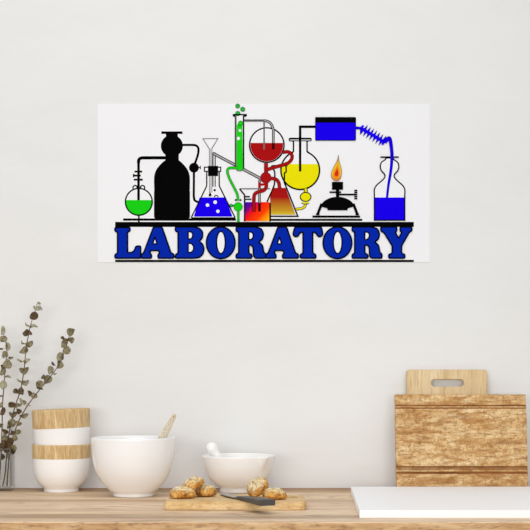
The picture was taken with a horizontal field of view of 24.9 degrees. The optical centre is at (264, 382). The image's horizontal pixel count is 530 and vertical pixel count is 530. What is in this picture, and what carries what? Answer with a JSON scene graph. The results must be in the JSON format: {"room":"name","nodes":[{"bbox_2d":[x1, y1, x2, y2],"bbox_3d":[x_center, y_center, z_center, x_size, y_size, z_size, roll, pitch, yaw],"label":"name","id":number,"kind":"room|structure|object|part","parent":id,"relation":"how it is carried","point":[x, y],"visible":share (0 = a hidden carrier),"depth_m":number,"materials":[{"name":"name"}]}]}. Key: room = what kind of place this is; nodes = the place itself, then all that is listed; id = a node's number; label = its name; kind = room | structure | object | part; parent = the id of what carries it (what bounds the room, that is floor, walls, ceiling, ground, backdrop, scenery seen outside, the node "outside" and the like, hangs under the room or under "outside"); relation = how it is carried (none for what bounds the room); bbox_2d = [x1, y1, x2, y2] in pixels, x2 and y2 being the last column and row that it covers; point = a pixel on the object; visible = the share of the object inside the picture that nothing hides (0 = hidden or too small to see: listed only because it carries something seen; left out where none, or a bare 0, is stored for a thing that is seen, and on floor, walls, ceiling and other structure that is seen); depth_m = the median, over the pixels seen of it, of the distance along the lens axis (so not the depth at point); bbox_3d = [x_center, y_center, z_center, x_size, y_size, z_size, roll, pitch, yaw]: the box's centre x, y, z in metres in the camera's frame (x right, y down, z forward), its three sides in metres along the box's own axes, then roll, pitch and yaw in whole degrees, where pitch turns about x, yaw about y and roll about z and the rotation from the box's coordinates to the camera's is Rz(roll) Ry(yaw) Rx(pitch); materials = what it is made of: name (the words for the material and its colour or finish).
{"room":"kitchen","nodes":[
{"label":"kitchen","id":0,"kind":"room"},
{"bbox_2d":[0,0,529,487],"bbox_3d":[0.000,-0.323,3.221,5.200,3.000,0.120,0,0,0],"label":"wall","id":1,"kind":"structure","parent":0,"point":[302,364],"depth_m":3.16,"materials":[{"name":"paint"}]},
{"bbox_2d":[98,104,429,261],"bbox_3d":[-0.004,-0.526,3.159,0.875,0.418,0.004,0,0,0],"label":"poster","id":2,"kind":"object","parent":1,"relation":"attached to","point":[177,182],"visible":1,"depth_m":3.16,"materials":[{"name":"white paper"}]},
{"bbox_2d":[154,131,200,218],"bbox_3d":[-0.231,-0.548,3.159,0.123,0.229,0.001,0,0,0],"label":"bottle","id":3,"kind":"object","parent":2,"relation":"on","point":[177,154],"depth_m":3.16,"materials":[{"name":"black paper"}]},
{"bbox_3d":[0.187,-0.518,3.158,0.126,0.166,0.001,0,0,0],"label":"drawn burner","id":4,"kind":"part","parent":2,"relation":"part of","materials":[{"name":"black paper"}]},
{"bbox_3d":[0.226,-0.662,3.158,0.187,0.076,0.001,0,0,0],"label":"drawn tank","id":5,"kind":"part","parent":2,"relation":"part of","materials":[{"name":"blue paper"}]},
{"bbox_2d":[374,136,405,220],"bbox_3d":[0.328,-0.538,3.158,0.084,0.222,0.001,0,0,0],"label":"bottle","id":6,"kind":"object","parent":2,"relation":"on","point":[389,151],"depth_m":3.16,"materials":[{"name":"blue paper"}]},
{"bbox_2d":[0,488,529,529],"bbox_3d":[0.000,0.302,2.775,3.400,0.050,0.773,0,0,0],"label":"countertop","id":7,"kind":"structure","parent":1,"relation":"attached to","point":[20,508],"depth_m":2.49,"materials":[{"name":"brown wood"}]},
{"bbox_2d":[0,449,13,490],"bbox_3d":[-0.696,0.223,3.097,0.090,0.108,0.050,0,0,0],"label":"glass vase","id":8,"kind":"object","parent":7,"relation":"on","point":[11,455],"visible":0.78,"depth_m":3.09,"materials":[{"name":"grey"}]},
{"bbox_2d":[0,326,12,472],"bbox_3d":[-0.672,0.058,3.102,0.041,0.411,0.031,0,0,0],"label":"branch","id":9,"kind":"object","parent":8,"relation":"in","point":[7,363],"visible":0.99,"depth_m":3.10,"materials":[{"name":"green plant"}]},
{"bbox_3d":[-0.675,0.059,3.105,0.033,0.408,0.018,0,0,0],"label":"stem","id":10,"kind":"part","parent":9,"relation":"part of","materials":[{"name":"brown plant"}]},
{"bbox_2d":[2,301,41,485],"bbox_3d":[-0.625,0.028,3.084,0.107,0.474,0.034,0,0,0],"label":"branch","id":11,"kind":"object","parent":8,"relation":"in","point":[34,315],"visible":1,"depth_m":3.08,"materials":[{"name":"green plant"}]},
{"bbox_2d":[0,328,74,485],"bbox_3d":[-0.585,0.062,3.076,0.195,0.406,0.032,0,0,4],"label":"branch","id":12,"kind":"object","parent":8,"relation":"in","point":[70,331],"visible":1,"depth_m":3.08,"materials":[{"name":"green plant"}]},
{"bbox_2d":[32,444,89,492],"bbox_3d":[-0.522,0.216,3.075,0.148,0.121,0.148,0,0,0],"label":"bowl","id":13,"kind":"object","parent":7,"relation":"on","point":[57,468],"visible":0.97,"depth_m":3.02,"materials":[{"name":"white ceramic"}]},
{"bbox_2d":[32,408,89,444],"bbox_3d":[-0.523,0.128,3.075,0.148,0.129,0.147,0,0,-13],"label":"bowl","id":14,"kind":"object","parent":13,"relation":"in","point":[66,426],"visible":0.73,"depth_m":3.01,"materials":[{"name":"white ceramic"}]},
{"bbox_2d":[91,435,175,497],"bbox_3d":[-0.322,0.205,2.938,0.206,0.144,0.206,0,0,43],"label":"mixing bowl","id":15,"kind":"object","parent":7,"relation":"on","point":[129,466],"visible":0.99,"depth_m":2.86,"materials":[{"name":"white ceramic"}]},
{"bbox_2d":[157,413,175,438],"bbox_3d":[-0.262,0.150,2.970,0.116,0.153,0.024,0,0,33],"label":"wooden spoon","id":16,"kind":"object","parent":15,"relation":"in","point":[167,428],"visible":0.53,"depth_m":2.95,"materials":[{"name":"brown wood"}]},
{"bbox_2d":[165,495,305,509],"bbox_3d":[-0.064,0.267,2.692,0.309,0.018,0.173,0,0,0],"label":"serving board","id":17,"kind":"object","parent":7,"relation":"on","point":[215,502],"visible":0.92,"depth_m":2.61,"materials":[{"name":"brown wood"}]},
{"bbox_2d":[170,486,195,498],"bbox_3d":[-0.184,0.245,2.689,0.057,0.027,0.054,0,0,-18],"label":"bread roll","id":18,"kind":"object","parent":17,"relation":"on","point":[179,492],"visible":1,"depth_m":2.67,"materials":[{"name":"brown food"}]},
{"bbox_2d":[182,476,203,489],"bbox_3d":[-0.162,0.227,2.716,0.047,0.032,0.045,0,0,-40],"label":"bread roll","id":19,"kind":"object","parent":18,"relation":"on","point":[194,482],"visible":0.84,"depth_m":2.70,"materials":[{"name":"brown food"}]},
{"bbox_2d":[195,484,216,495],"bbox_3d":[-0.135,0.244,2.736,0.050,0.027,0.052,0,0,38],"label":"bread roll","id":20,"kind":"object","parent":17,"relation":"on","point":[204,490],"visible":0.96,"depth_m":2.72,"materials":[{"name":"brown food"}]},
{"bbox_2d":[220,492,274,505],"bbox_3d":[-0.049,0.251,2.650,0.035,0.013,0.282,0,0,-23],"label":"kitchen knife","id":21,"kind":"object","parent":17,"relation":"on","point":[259,501],"visible":1,"depth_m":2.56,"materials":[{"name":"grey metal"}]},
{"bbox_3d":[-0.082,0.255,2.723,0.026,0.002,0.122,0,0,-23],"label":"blade","id":22,"kind":"part","parent":21,"relation":"part of","materials":[{"name":"silver metal"}]},
{"bbox_3d":[-0.023,0.251,2.588,0.035,0.013,0.148,0,0,-23],"label":"handle","id":23,"kind":"part","parent":21,"relation":"part of","materials":[{"name":"grey"}]},
{"bbox_2d":[247,477,268,496],"bbox_3d":[-0.017,0.235,2.708,0.049,0.046,0.045,0,0,-9],"label":"bread roll","id":24,"kind":"object","parent":17,"relation":"on","point":[255,488],"visible":0.94,"depth_m":2.69,"materials":[{"name":"brown food"}]},
{"bbox_2d":[262,487,286,499],"bbox_3d":[0.020,0.245,2.664,0.054,0.025,0.048,0,0,29],"label":"bread roll","id":25,"kind":"object","parent":17,"relation":"on","point":[275,493],"visible":0.91,"depth_m":2.65,"materials":[{"name":"brown food"}]},
{"bbox_2d":[202,453,274,493],"bbox_3d":[-0.068,0.229,3.045,0.186,0.095,0.186,0,0,-6],"label":"mortar","id":26,"kind":"object","parent":7,"relation":"on","point":[232,472],"visible":0.88,"depth_m":2.98,"materials":[{"name":"white ceramic"}]},
{"bbox_2d":[206,442,221,456],"bbox_3d":[-0.112,0.201,3.045,0.076,0.102,0.032,0,0,0],"label":"pestle","id":27,"kind":"object","parent":26,"relation":"in","point":[212,449],"visible":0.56,"depth_m":3.03,"materials":[{"name":"white ceramic"}]},
{"bbox_2d":[351,487,529,517],"bbox_3d":[0.484,0.269,2.738,0.582,0.016,0.560,0,0,0],"label":"serving slab","id":28,"kind":"object","parent":7,"relation":"on","point":[370,502],"visible":1,"depth_m":2.64,"materials":[{"name":"white"}]},
{"bbox_2d":[406,370,487,394],"bbox_3d":[0.476,0.121,3.134,0.211,0.312,0.041,0,0,0],"label":"cutting board","id":29,"kind":"object","parent":7,"relation":"on","point":[417,381],"visible":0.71,"depth_m":3.14,"materials":[{"name":"brown wood"}]},
{"bbox_2d":[394,394,527,486],"bbox_3d":[0.504,0.153,3.087,0.337,0.249,0.054,0,0,0],"label":"cutting board","id":30,"kind":"object","parent":7,"relation":"on","point":[445,440],"visible":0.98,"depth_m":3.08,"materials":[{"name":"brown wood"}]}
]}

